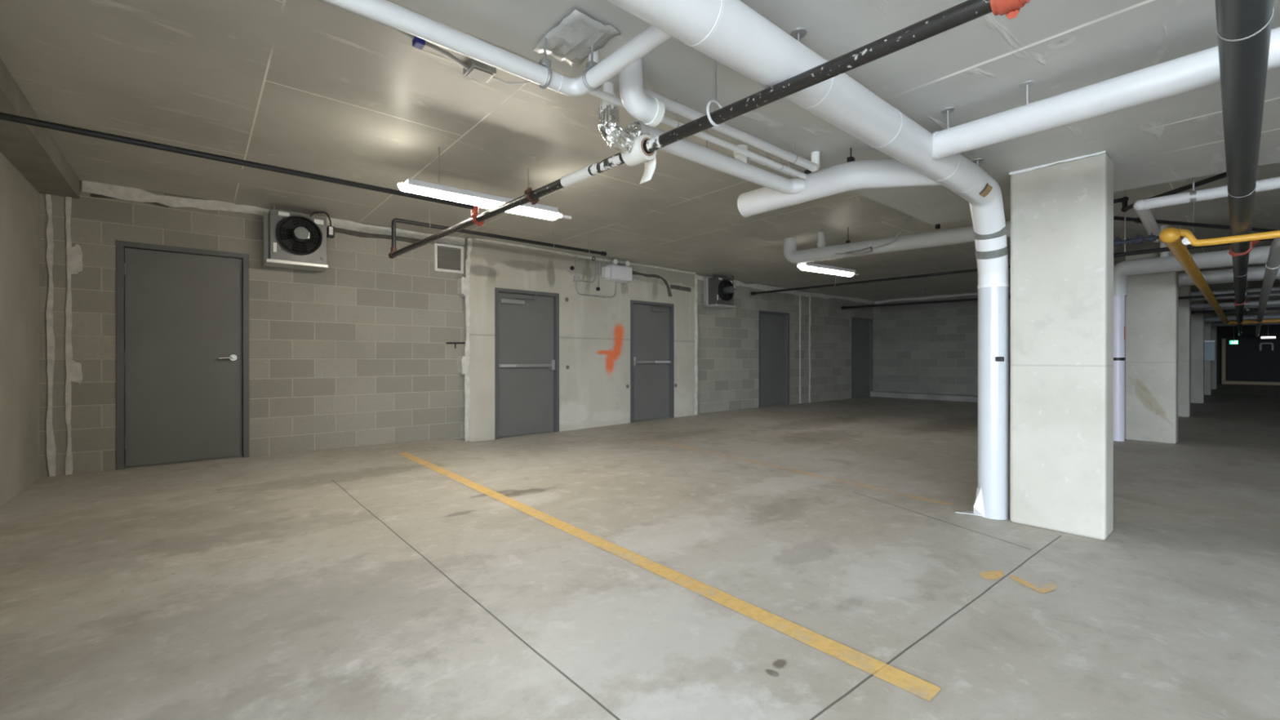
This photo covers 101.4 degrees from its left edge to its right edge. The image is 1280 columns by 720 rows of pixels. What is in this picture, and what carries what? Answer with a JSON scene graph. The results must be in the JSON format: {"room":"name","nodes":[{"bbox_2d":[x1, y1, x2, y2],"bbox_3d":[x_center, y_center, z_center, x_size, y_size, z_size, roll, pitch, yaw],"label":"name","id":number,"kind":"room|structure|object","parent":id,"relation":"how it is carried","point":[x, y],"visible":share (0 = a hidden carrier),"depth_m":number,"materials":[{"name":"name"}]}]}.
{"room":"parking garage","nodes":[
{"label":"parking garage","id":0,"kind":"room"},
{"bbox_2d":[0,151,39,507],"bbox_3d":[-3.653,-0.264,2.492,0.200,2.860,5.730,0,0,-40],"label":"wall","id":1,"kind":"structure","parent":0,"point":[20,331],"depth_m":4.15,"materials":[{"name":"grey concrete"}]},
{"bbox_2d":[0,57,79,198],"bbox_3d":[-3.660,-1.591,2.845,0.250,0.171,5.180,0,0,-40],"label":"beam","id":2,"kind":"structure","parent":1,"relation":"attached to","point":[32,150],"depth_m":3.80,"materials":[{"name":"grey concrete"}]},
{"bbox_2d":[39,180,464,477],"bbox_3d":[-4.091,-0.271,6.043,4.130,2.860,0.250,0,0,-40],"label":"wall","id":3,"kind":"structure","parent":0,"point":[354,352],"depth_m":6.01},
{"bbox_2d":[44,193,56,476],"bbox_3d":[-5.376,-0.223,4.780,0.062,2.570,0.012,0,0,-40],"label":"trim","id":4,"kind":"structure","parent":3,"relation":"attached to","point":[51,450],"depth_m":4.77,"materials":[{"name":"grey concrete"}]},
{"bbox_2d":[65,196,72,475],"bbox_3d":[-5.290,-0.224,4.854,0.048,2.570,0.012,0,0,-40],"label":"trim","id":5,"kind":"structure","parent":3,"relation":"attached to","point":[68,350],"depth_m":4.85,"materials":[{"name":"grey concrete"}]},
{"bbox_2d":[67,244,83,274],"bbox_3d":[-5.256,-0.938,4.879,0.098,0.285,0.015,0,0,-40],"label":"patch","id":6,"kind":"object","parent":3,"relation":"attached to","point":[75,264],"depth_m":4.87,"materials":[{"name":"beige paint"}]},
{"bbox_2d":[68,360,82,383],"bbox_3d":[-5.255,0.112,4.881,0.086,0.225,0.015,0,0,-40],"label":"patch","id":7,"kind":"object","parent":3,"relation":"attached to","point":[75,368],"depth_m":4.88,"materials":[{"name":"grey paint"}]},
{"bbox_2d":[89,193,168,208],"bbox_3d":[-4.976,-1.579,5.120,0.550,0.082,0.008,0,0,-40],"label":"trim","id":8,"kind":"structure","parent":3,"relation":"attached to","point":[92,195],"depth_m":5.02,"materials":[{"name":"grey concrete"}]},
{"bbox_2d":[116,240,248,470],"bbox_3d":[-4.721,-0.047,5.462,1.027,2.215,0.222,0,0,-40],"label":"door","id":9,"kind":"structure","parent":3,"relation":"in","point":[183,313],"depth_m":5.39,"materials":[{"name":"grey paint"}]},
{"bbox_2d":[82,180,464,245],"bbox_3d":[-3.825,-1.629,6.083,3.650,0.159,0.030,0,0,-40],"label":"trim","id":10,"kind":"structure","parent":3,"relation":"attached to","point":[122,193],"depth_m":5.51,"materials":[{"name":"grey concrete"}]},
{"bbox_2d":[334,227,421,243],"bbox_3d":[-3.452,-1.564,6.415,1.550,0.110,0.008,0,0,-40],"label":"trim","id":11,"kind":"structure","parent":3,"relation":"attached to","point":[356,233],"depth_m":6.52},
{"bbox_2d":[434,242,463,274],"bbox_3d":[-2.597,-1.380,7.124,0.390,0.375,0.035,0,0,-40],"label":"air vent","id":12,"kind":"object","parent":3,"relation":"in","point":[448,258],"visible":1,"depth_m":7.12,"materials":[{"name":"white metal"}]},
{"bbox_2d":[445,342,465,348],"bbox_3d":[-2.526,-0.202,7.189,0.261,0.089,0.031,0,0,-40],"label":"hook","id":13,"kind":"object","parent":3,"relation":"attached to","point":[455,343],"visible":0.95,"depth_m":7.17,"materials":[{"name":"black metal"}]},
{"bbox_2d":[457,355,465,375],"bbox_3d":[-2.430,0.077,7.187,0.097,0.263,0.160,0,0,-40],"label":"patch","id":14,"kind":"object","parent":3,"relation":"attached to","point":[461,359],"depth_m":7.12,"materials":[{"name":"white paint"}]},
{"bbox_2d":[457,276,466,297],"bbox_3d":[-2.429,-0.998,7.185,0.105,0.266,0.160,0,0,-40],"label":"patch","id":15,"kind":"object","parent":3,"relation":"attached to","point":[461,282],"depth_m":7.12,"materials":[{"name":"white paint"}]},
{"bbox_2d":[464,236,696,441],"bbox_3d":[-0.762,-0.250,8.774,4.480,2.910,0.400,0,0,-40],"label":"wall","id":16,"kind":"structure","parent":0,"point":[584,402],"depth_m":8.29,"materials":[{"name":"concrete"}]},
{"bbox_2d":[464,238,472,441],"bbox_3d":[-2.345,-0.278,7.158,0.111,2.770,0.012,0,0,-40],"label":"trim","id":17,"kind":"structure","parent":16,"relation":"attached to","point":[468,261],"depth_m":7.14,"materials":[{"name":"white paint"}]},
{"bbox_2d":[494,287,559,439],"bbox_3d":[-1.702,0.046,7.810,1.050,2.144,0.252,0,0,-40],"label":"door","id":18,"kind":"structure","parent":16,"relation":"in","point":[526,322],"depth_m":7.80,"materials":[{"name":"grey paint"}]},
{"bbox_2d":[475,238,695,274],"bbox_3d":[-0.607,-1.656,8.627,4.350,0.066,0.020,0,0,-40],"label":"trim","id":19,"kind":"structure","parent":16,"relation":"attached to","point":[479,239],"depth_m":8.23,"materials":[{"name":"grey concrete"}]},
{"bbox_2d":[573,253,616,297],"bbox_3d":[-0.715,-1.355,8.520,0.846,0.649,0.045,0,0,-40],"label":"conduit","id":20,"kind":"object","parent":16,"relation":"attached to","point":[576,278],"visible":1,"depth_m":8.47,"materials":[{"name":"metal"}]},
{"bbox_2d":[594,317,629,380],"bbox_3d":[-0.467,-0.180,8.759,0.730,1.030,0.001,0,0,-40],"label":"spray mark","id":21,"kind":"object","parent":16,"relation":"attached to","point":[611,335],"visible":1,"depth_m":8.74,"materials":[{"name":"orange paint"}]},
{"bbox_2d":[601,258,631,283],"bbox_3d":[-0.382,-1.488,8.733,0.530,0.356,0.150,0,0,-40],"label":"emergency light","id":22,"kind":"object","parent":16,"relation":"attached to","point":[612,273],"visible":1,"depth_m":8.67,"materials":[{"name":"white plastic"}]},
{"bbox_2d":[631,271,660,279],"bbox_3d":[0.113,-1.503,9.248,0.650,0.076,0.006,0,0,-40],"label":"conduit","id":23,"kind":"structure","parent":16,"relation":"attached to","point":[633,273],"depth_m":9.24,"materials":[{"name":"grey metal"}]},
{"bbox_2d":[630,299,674,422],"bbox_3d":[0.179,0.019,9.408,1.035,2.106,0.252,0,0,-40],"label":"door","id":24,"kind":"structure","parent":16,"relation":"in","point":[651,323],"depth_m":9.41,"materials":[{"name":"grey paint"}]},
{"bbox_2d":[659,276,671,296],"bbox_3d":[0.462,-1.337,9.545,0.338,0.340,0.006,0,0,-40],"label":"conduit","id":25,"kind":"structure","parent":16,"relation":"attached to","point":[668,290],"depth_m":9.59,"materials":[{"name":"black metal"}]},
{"bbox_2d":[670,284,691,292],"bbox_3d":[0.764,-1.342,9.802,0.540,0.094,0.006,0,0,-40],"label":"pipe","id":26,"kind":"structure","parent":16,"relation":"attached to","point":[672,286],"depth_m":9.79,"materials":[{"name":"grey metal"}]},
{"bbox_2d":[694,274,697,414],"bbox_3d":[1.080,-0.298,10.069,0.089,2.700,0.010,0,0,-40],"label":"trim","id":27,"kind":"structure","parent":16,"relation":"attached to","point":[695,275],"depth_m":10.06,"materials":[{"name":"grey concrete"}]},
{"bbox_2d":[0,383,1279,719],"bbox_3d":[11.944,1.087,10.346,36.800,0.070,14.300,0,0,-40],"label":"floor","id":28,"kind":"structure","parent":0,"point":[371,582],"depth_m":2.54,"materials":[{"name":"concrete"}]},
{"bbox_2d":[397,452,941,701],"bbox_3d":[-0.885,1.060,3.816,0.100,0.001,5.640,0,0,-40],"label":"parking line","id":29,"kind":"object","parent":28,"relation":"on","point":[920,687],"visible":1,"depth_m":2.26,"materials":[{"name":"yellow paint"}]},
{"bbox_2d":[637,437,952,506],"bbox_3d":[1.126,1.065,5.518,0.100,0.016,4.072,0,0,-34],"label":"parking line","id":30,"kind":"object","parent":28,"relation":"on","point":[906,495],"visible":1,"depth_m":4.77,"materials":[{"name":"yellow paint"}]},
{"bbox_2d":[978,570,1057,593],"bbox_3d":[1.812,1.063,2.526,0.180,0.001,0.298,0,0,-40],"label":"floor marking","id":31,"kind":"object","parent":28,"relation":"on","point":[989,575],"depth_m":2.53,"materials":[{"name":"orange paint"}]},
{"bbox_2d":[1009,152,1113,540],"bbox_3d":[2.676,-0.081,3.337,0.260,2.291,0.478,0,0,-40],"label":"concrete column","id":32,"kind":"structure","parent":28,"relation":"on","point":[1061,405],"depth_m":3.23,"materials":[{"name":"grey concrete"}]},
{"bbox_2d":[1008,151,1105,174],"bbox_3d":[2.573,-1.221,3.250,0.008,0.026,0.475,0,0,-40],"label":"trim","id":33,"kind":"structure","parent":32,"relation":"attached to","point":[1102,152],"depth_m":3.25,"materials":[{"name":"white"}]},
{"bbox_2d":[1124,247,1177,444],"bbox_3d":[6.683,-0.192,6.852,0.260,2.500,0.480,0,0,-40],"label":"concrete column","id":34,"kind":"structure","parent":28,"relation":"on","point":[1151,300],"depth_m":6.76,"materials":[{"name":"grey concrete"}]},
{"bbox_2d":[1177,270,1191,417],"bbox_3d":[10.070,-0.317,9.893,0.260,2.740,0.440,0,0,-40],"label":"concrete column","id":35,"kind":"structure","parent":28,"relation":"on","point":[1184,304],"depth_m":9.70,"materials":[{"name":"grey concrete"}]},
{"bbox_2d":[1191,290,1204,403],"bbox_3d":[13.559,-0.323,12.883,0.250,2.740,0.420,0,0,-40],"label":"concrete column","id":36,"kind":"structure","parent":28,"relation":"on","point":[1197,319],"depth_m":12.72,"materials":[{"name":"grey concrete"}]},
{"bbox_2d":[1204,302,1211,395],"bbox_3d":[16.934,-0.328,15.784,0.250,2.740,0.370,0,0,-40],"label":"concrete column","id":37,"kind":"structure","parent":28,"relation":"on","point":[1207,326],"depth_m":15.61,"materials":[{"name":"grey concrete"}]},
{"bbox_2d":[1204,340,1214,360],"bbox_3d":[16.900,-0.280,15.577,0.060,0.585,0.260,0,0,-40],"label":"sheet","id":38,"kind":"object","parent":37,"relation":"hanging from","point":[1209,345],"visible":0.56,"depth_m":15.55,"materials":[{"name":"grey"}]},
{"bbox_2d":[1211,312,1217,389],"bbox_3d":[20.351,-0.333,18.712,0.250,2.740,0.330,0,0,-40],"label":"concrete column","id":39,"kind":"structure","parent":28,"relation":"on","point":[1214,329],"depth_m":18.56,"materials":[{"name":"grey concrete"}]},
{"bbox_2d":[1221,337,1279,385],"bbox_3d":[27.554,0.061,19.525,0.280,1.950,7.880,0,0,-40],"label":"garage door","id":40,"kind":"structure","parent":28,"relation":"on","point":[1253,361],"depth_m":21.95,"materials":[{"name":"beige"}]},
{"bbox_2d":[0,0,1279,315],"bbox_3d":[11.976,-1.788,10.303,37.200,0.200,14.600,0,0,-40],"label":"ceiling","id":41,"kind":"structure","parent":0,"point":[313,86],"depth_m":4.07,"materials":[{"name":"white concrete"}]},
{"bbox_2d":[262,205,334,271],"bbox_3d":[-3.756,-1.355,5.805,0.645,0.651,0.485,0,0,-40],"label":"ventilation fan","id":42,"kind":"object","parent":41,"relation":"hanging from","point":[291,240],"visible":1,"depth_m":5.73,"materials":[{"name":"grey metal"}]},
{"bbox_2d":[315,0,531,84],"bbox_3d":[-1.149,-1.643,2.712,1.365,0.065,0.234,0,0,-40],"label":"conduit","id":43,"kind":"object","parent":41,"relation":"attached to","point":[477,70],"visible":0.87,"depth_m":2.89,"materials":[{"name":"metal"}]},
{"bbox_2d":[397,146,571,220],"bbox_3d":[-1.232,-1.472,4.405,1.490,0.412,0.176,0,0,-37],"label":"strip light","id":44,"kind":"object","parent":41,"relation":"hanging from","point":[482,200],"visible":0.98,"depth_m":4.24,"materials":[{"name":"white plastic"}]},
{"bbox_2d":[391,217,606,256],"bbox_3d":[-1.536,-1.398,6.355,2.779,0.566,0.059,0,0,-40],"label":"pipe","id":45,"kind":"object","parent":41,"relation":"hanging from","point":[393,248],"visible":0.96,"depth_m":6.10,"materials":[{"name":"black metal"}]},
{"bbox_2d":[703,274,735,308],"bbox_3d":[1.659,-1.365,10.405,0.645,0.646,0.485,0,0,-40],"label":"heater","id":46,"kind":"object","parent":41,"relation":"hanging from","point":[718,292],"visible":1,"depth_m":10.29,"materials":[{"name":"grey metal"}]},
{"bbox_2d":[796,242,858,276],"bbox_3d":[2.806,-1.477,7.737,1.360,0.412,0.176,0,0,-33],"label":"strip light","id":47,"kind":"object","parent":41,"relation":"hanging from","point":[806,266],"visible":0.94,"depth_m":7.61,"materials":[{"name":"white plastic"}]},
{"bbox_2d":[835,216,911,255],"bbox_3d":[2.775,-1.483,6.255,0.062,0.404,0.958,0,0,-42],"label":"pipe","id":48,"kind":"object","parent":41,"relation":"hanging from","point":[870,249],"visible":0.98,"depth_m":6.28,"materials":[{"name":"metal"}]},
{"bbox_2d":[750,265,1010,295],"bbox_3d":[4.166,-1.500,8.917,0.068,0.371,5.601,0,0,-40],"label":"pipe","id":49,"kind":"object","parent":41,"relation":"hanging from","point":[1009,266],"visible":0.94,"depth_m":9.06,"materials":[{"name":"black metal"}]},
{"bbox_2d":[783,219,1010,263],"bbox_3d":[3.058,-1.454,6.128,0.176,0.453,3.190,0,0,-40],"label":"pipe","id":50,"kind":"object","parent":41,"relation":"hanging from","point":[964,234],"visible":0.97,"depth_m":6.23,"materials":[{"name":"white plastic"}]},
{"bbox_2d":[841,296,1010,309],"bbox_3d":[7.078,-1.460,11.436,0.080,0.459,5.670,0,0,-40],"label":"pipe","id":51,"kind":"object","parent":41,"relation":"hanging from","point":[972,299],"visible":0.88,"depth_m":12.23,"materials":[{"name":"black metal"}]},
{"bbox_2d":[1113,224,1271,441],"bbox_3d":[8.866,-0.307,3.850,0.196,2.740,8.187,0,0,-40],"label":"drain pipe","id":52,"kind":"object","parent":41,"relation":"hanging from","point":[1258,255],"visible":0.81,"depth_m":6.80,"materials":[{"name":"white plastic"}]},
{"bbox_2d":[1113,191,1274,257],"bbox_3d":[7.250,-1.334,2.352,0.105,0.680,8.000,0,0,-40],"label":"pipe","id":53,"kind":"object","parent":41,"relation":"hanging from","point":[1125,253],"visible":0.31,"depth_m":5.07,"materials":[{"name":"black metal"}]},
{"bbox_2d":[1113,202,1279,231],"bbox_3d":[6.616,-1.520,5.654,3.915,0.319,0.056,0,0,-11],"label":"branch","id":54,"kind":"object","parent":41,"relation":"hanging from","point":[1137,220],"visible":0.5,"depth_m":5.48,"materials":[{"name":"black metal"}]},
{"bbox_2d":[1133,176,1279,242],"bbox_3d":[6.611,-1.379,1.506,1.572,0.588,7.538,0,0,-40],"label":"pipe","id":55,"kind":"object","parent":41,"relation":"hanging from","point":[1143,207],"visible":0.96,"depth_m":3.66,"materials":[{"name":"plastic"}]},
{"bbox_2d":[1113,232,1159,246],"bbox_3d":[4.280,-1.044,4.567,0.068,0.097,0.498,0,0,-40],"label":"valve line","id":56,"kind":"object","parent":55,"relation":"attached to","point":[1139,239],"visible":0.65,"depth_m":4.52,"materials":[{"name":"black metal"}]},
{"bbox_2d":[1177,265,1279,284],"bbox_3d":[9.924,-1.364,4.689,0.176,0.628,8.100,0,0,-40],"label":"pipe","id":57,"kind":"object","parent":41,"relation":"hanging from","point":[1255,272],"visible":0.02,"depth_m":7.05,"materials":[{"name":"plastic"}]},
{"bbox_2d":[1177,290,1279,299],"bbox_3d":[11.676,-1.357,6.178,0.055,0.648,8.100,0,0,-40],"label":"pipe","id":58,"kind":"object","parent":41,"relation":"hanging from","point":[1271,291],"visible":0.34,"depth_m":8.60,"materials":[{"name":"black metal"}]},
{"bbox_2d":[1177,277,1279,286],"bbox_3d":[10.991,-1.423,5.595,0.107,0.513,8.100,0,0,-40],"label":"pipe","id":59,"kind":"object","parent":41,"relation":"hanging from","point":[1275,277],"visible":0.02,"depth_m":8.00,"materials":[{"name":"metal"}]},
{"bbox_2d":[1229,315,1238,344],"bbox_3d":[22.524,-1.150,19.875,0.089,1.110,0.230,0,0,-40],"label":"exit sign","id":60,"kind":"object","parent":41,"relation":"hanging from","point":[1231,342],"visible":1,"depth_m":19.88,"materials":[{"name":"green plastic"}]},
{"bbox_2d":[1191,285,1279,301],"bbox_3d":[13.277,-1.419,7.537,0.176,0.528,8.100,0,0,-40],"label":"pipe","id":61,"kind":"object","parent":41,"relation":"hanging from","point":[1275,288],"visible":0.41,"depth_m":9.91,"materials":[{"name":"metal"}]},
{"bbox_2d":[1191,281,1279,309],"bbox_3d":[14.344,-1.388,8.444,0.107,0.593,8.100,0,0,-40],"label":"pipe","id":62,"kind":"object","parent":41,"relation":"hanging from","point":[1273,302],"visible":0.7,"depth_m":10.84,"materials":[{"name":"metal"}]},
{"bbox_2d":[1191,283,1279,313],"bbox_3d":[15.258,-1.375,9.221,0.063,0.622,8.100,0,0,-40],"label":"pipe","id":63,"kind":"object","parent":41,"relation":"hanging from","point":[1273,308],"visible":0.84,"depth_m":11.63,"materials":[{"name":"black metal"}]},
{"bbox_2d":[1204,297,1279,322],"bbox_3d":[18.611,-1.380,12.070,0.166,0.623,8.100,0,0,-40],"label":"pipe","id":64,"kind":"object","parent":41,"relation":"hanging from","point":[1206,319],"visible":0.7,"depth_m":14.35,"materials":[{"name":"metal"}]},
{"bbox_2d":[1204,297,1279,311],"bbox_3d":[16.706,-1.442,10.451,0.186,0.493,8.100,0,0,-40],"label":"pipe","id":65,"kind":"object","parent":41,"relation":"hanging from","point":[1274,305],"visible":0.13,"depth_m":12.69,"materials":[{"name":"metal"}]},
{"bbox_2d":[1214,0,1274,337],"bbox_3d":[11.823,-1.288,10.330,36.404,0.801,0.141,0,0,-41],"label":"pipe","id":66,"kind":"object","parent":41,"relation":"hanging from","point":[1243,27],"visible":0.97,"depth_m":1.84,"materials":[{"name":"grey metal"}]},
{"bbox_2d":[1159,226,1279,324],"bbox_3d":[11.797,-0.917,5.861,14.527,0.163,7.460,0,0,-40],"label":"gas pipe","id":67,"kind":"object","parent":66,"relation":"attached to","point":[1171,237],"visible":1,"depth_m":4.13,"materials":[{"name":"yellow metal"}]},
{"bbox_2d":[1255,237,1279,337],"bbox_3d":[15.199,-1.106,12.822,28.027,0.376,0.450,0,0,-41],"label":"pipe","id":68,"kind":"object","parent":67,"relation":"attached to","point":[1273,264],"visible":0.91,"depth_m":5.84,"materials":[{"name":"metal"}]},
{"bbox_2d":[1211,321,1279,326],"bbox_3d":[21.660,-1.404,14.659,0.186,0.583,8.100,0,0,-40],"label":"pipe","id":69,"kind":"object","parent":41,"relation":"hanging from","point":[1214,323],"visible":0.38,"depth_m":17.23,"materials":[{"name":"metal"}]},
{"bbox_2d":[1261,324,1275,338],"bbox_3d":[23.837,-1.265,19.881,0.080,0.880,0.360,0,0,-40],"label":"lamp","id":70,"kind":"object","parent":41,"relation":"hanging from","point":[1268,336],"visible":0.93,"depth_m":19.88,"materials":[{"name":"white plastic"}]},
{"bbox_2d":[697,274,873,413],"bbox_3d":[3.766,-0.282,12.719,7.530,2.860,0.250,0,0,-40],"label":"wall","id":71,"kind":"structure","parent":0,"point":[727,350],"depth_m":11.53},
{"bbox_2d":[758,310,789,407],"bbox_3d":[3.006,-0.026,12.030,1.160,2.150,0.216,0,0,-40],"label":"door","id":72,"kind":"structure","parent":71,"relation":"in","point":[773,326],"depth_m":12.02,"materials":[{"name":"grey paint"}]},
{"bbox_2d":[697,275,873,303],"bbox_3d":[3.849,-1.628,12.610,7.400,0.167,0.020,0,0,-40],"label":"trim","id":73,"kind":"structure","parent":71,"relation":"attached to","point":[738,283],"depth_m":12.49,"materials":[{"name":"grey concrete"}]},
{"bbox_2d":[799,295,801,403],"bbox_3d":[3.862,-0.302,12.628,0.080,2.700,0.012,0,0,-40],"label":"trim","id":74,"kind":"structure","parent":71,"relation":"attached to","point":[800,296],"depth_m":12.62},
{"bbox_2d":[808,297,811,402],"bbox_3d":[4.183,-0.302,12.901,0.089,2.700,0.012,0,0,-40],"label":"trim","id":75,"kind":"structure","parent":71,"relation":"attached to","point":[810,313],"depth_m":12.89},
{"bbox_2d":[851,316,872,398],"bbox_3d":[6.137,-0.063,14.689,1.175,2.215,0.216,0,0,-40],"label":"door","id":76,"kind":"structure","parent":71,"relation":"in","point":[861,328],"depth_m":14.71,"materials":[{"name":"grey paint"}]},
{"bbox_2d":[390,0,1279,225],"bbox_3d":[2.608,-1.444,-1.126,7.720,0.451,8.910,0,0,-40],"label":"ceiling","id":77,"kind":"structure","parent":0,"point":[977,68],"depth_m":2.20,"materials":[{"name":"white concrete"}]},
{"bbox_2d":[324,0,671,96],"bbox_3d":[-1.458,-1.120,0.705,3.693,0.203,0.590,0,0,-40],"label":"pipe","id":78,"kind":"object","parent":77,"relation":"attached to","point":[386,12],"visible":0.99,"depth_m":1.77,"materials":[{"name":"white"}]},
{"bbox_2d":[533,8,621,68],"bbox_3d":[-0.243,-1.202,1.983,0.202,0.030,0.301,0,0,-40],"label":"plastic film","id":79,"kind":"object","parent":77,"relation":"hanging from","point":[571,42],"visible":0.96,"depth_m":1.95,"materials":[{"name":"grey plastic"}]},
{"bbox_2d":[588,49,599,63],"bbox_3d":[-0.182,-1.174,2.074,0.042,0.100,0.042,0,0,-40],"label":"pipe stub","id":80,"kind":"object","parent":77,"relation":"attached to","point":[596,54],"visible":0.16,"depth_m":2.06,"materials":[{"name":"white plastic"}]},
{"bbox_2d":[598,81,649,153],"bbox_3d":[-0.073,-1.084,2.383,0.260,0.280,0.111,0,0,-40],"label":"trap","id":81,"kind":"object","parent":77,"relation":"attached to","point":[616,137],"visible":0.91,"depth_m":2.31,"materials":[{"name":"silver metal"}]},
{"bbox_2d":[618,57,665,127],"bbox_3d":[-0.006,-1.110,2.165,0.193,0.234,0.111,0,0,-40],"label":"trap elbow","id":82,"kind":"object","parent":77,"relation":"attached to","point":[649,110],"visible":0.96,"depth_m":2.12,"materials":[{"name":"white plastic"}]},
{"bbox_2d":[588,88,807,179],"bbox_3d":[0.360,-1.155,2.616,1.660,0.139,0.033,0,0,-40],"label":"pipe","id":83,"kind":"object","parent":77,"relation":"hanging from","point":[601,94],"visible":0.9,"depth_m":2.64,"materials":[{"name":"plastic"}]},
{"bbox_2d":[388,0,1030,258],"bbox_3d":[0.331,-1.012,2.041,0.112,0.423,9.087,0,0,-40],"label":"pipe","id":84,"kind":"object","parent":77,"relation":"hanging from","point":[966,11],"visible":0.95,"depth_m":1.82,"materials":[{"name":"black metal"}]},
{"bbox_2d":[0,111,478,214],"bbox_3d":[-2.214,-1.093,3.018,2.666,0.088,0.051,0,0,-40],"label":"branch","id":85,"kind":"object","parent":84,"relation":"attached to","point":[6,117],"visible":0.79,"depth_m":2.88,"materials":[{"name":"black metal"}]},
{"bbox_2d":[621,133,656,184],"bbox_3d":[-0.005,-0.929,2.438,0.113,0.203,0.133,0,0,-40],"label":"tape roll","id":86,"kind":"object","parent":84,"relation":"hanging from","point":[637,156],"visible":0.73,"depth_m":2.42,"materials":[{"name":"white plastic"}]},
{"bbox_2d":[633,120,804,194],"bbox_3d":[0.519,-1.121,2.835,1.345,0.207,0.183,0,0,-40],"label":"pipe","id":87,"kind":"object","parent":77,"relation":"hanging from","point":[738,166],"visible":0.7,"depth_m":2.82,"materials":[{"name":"white plastic"}]},
{"bbox_2d":[644,87,819,171],"bbox_3d":[0.514,-1.167,2.655,1.424,0.114,0.049,0,0,-40],"label":"pipe","id":88,"kind":"object","parent":77,"relation":"hanging from","point":[671,105],"visible":0.75,"depth_m":2.65,"materials":[{"name":"metal"}]},
{"bbox_2d":[746,151,796,177],"bbox_3d":[0.782,-1.174,3.077,0.460,0.103,0.036,0,0,-40],"label":"pipe","id":89,"kind":"object","parent":77,"relation":"hanging from","point":[748,157],"visible":0.39,"depth_m":3.06,"materials":[{"name":"metal"}]},
{"bbox_2d":[607,0,1279,519],"bbox_3d":[2.755,-0.076,0.594,9.718,2.290,5.713,0,0,16],"label":"drain pipe","id":90,"kind":"object","parent":77,"relation":"hanging from","point":[731,33],"visible":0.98,"depth_m":2.33,"materials":[{"name":"white plastic"}]},
{"bbox_2d":[1113,165,1259,212],"bbox_3d":[5.613,-1.448,1.597,1.290,0.144,7.073,0,0,-28],"label":"pipe","id":91,"kind":"object","parent":77,"relation":"attached to","point":[1123,200],"visible":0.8,"depth_m":4.34,"materials":[{"name":"black metal"}]},
{"bbox_2d":[873,288,1010,397],"bbox_3d":[8.626,-0.283,12.990,0.230,2.860,6.130,0,0,-40],"label":"wall","id":92,"kind":"structure","parent":0,"point":[932,348],"depth_m":13.95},
{"bbox_2d":[870,391,1010,404],"bbox_3d":[8.523,0.973,12.774,0.210,0.150,5.830,0,0,-40],"label":"trim","id":93,"kind":"structure","parent":92,"relation":"attached to","point":[873,393],"depth_m":13.78,"materials":[{"name":"concrete"}]},
{"bbox_2d":[874,289,1010,303],"bbox_3d":[8.602,-1.651,12.816,0.030,0.089,5.800,0,0,-40],"label":"trim","id":94,"kind":"structure","parent":92,"relation":"attached to","point":[967,294],"depth_m":13.98,"materials":[{"name":"grey concrete"}]},
{"bbox_2d":[1217,324,1279,383],"bbox_3d":[27.784,-0.295,19.963,0.200,2.860,8.450,0,0,-40],"label":"wall","id":95,"kind":"structure","parent":0,"point":[1247,331],"depth_m":22.44,"materials":[{"name":"grey"}]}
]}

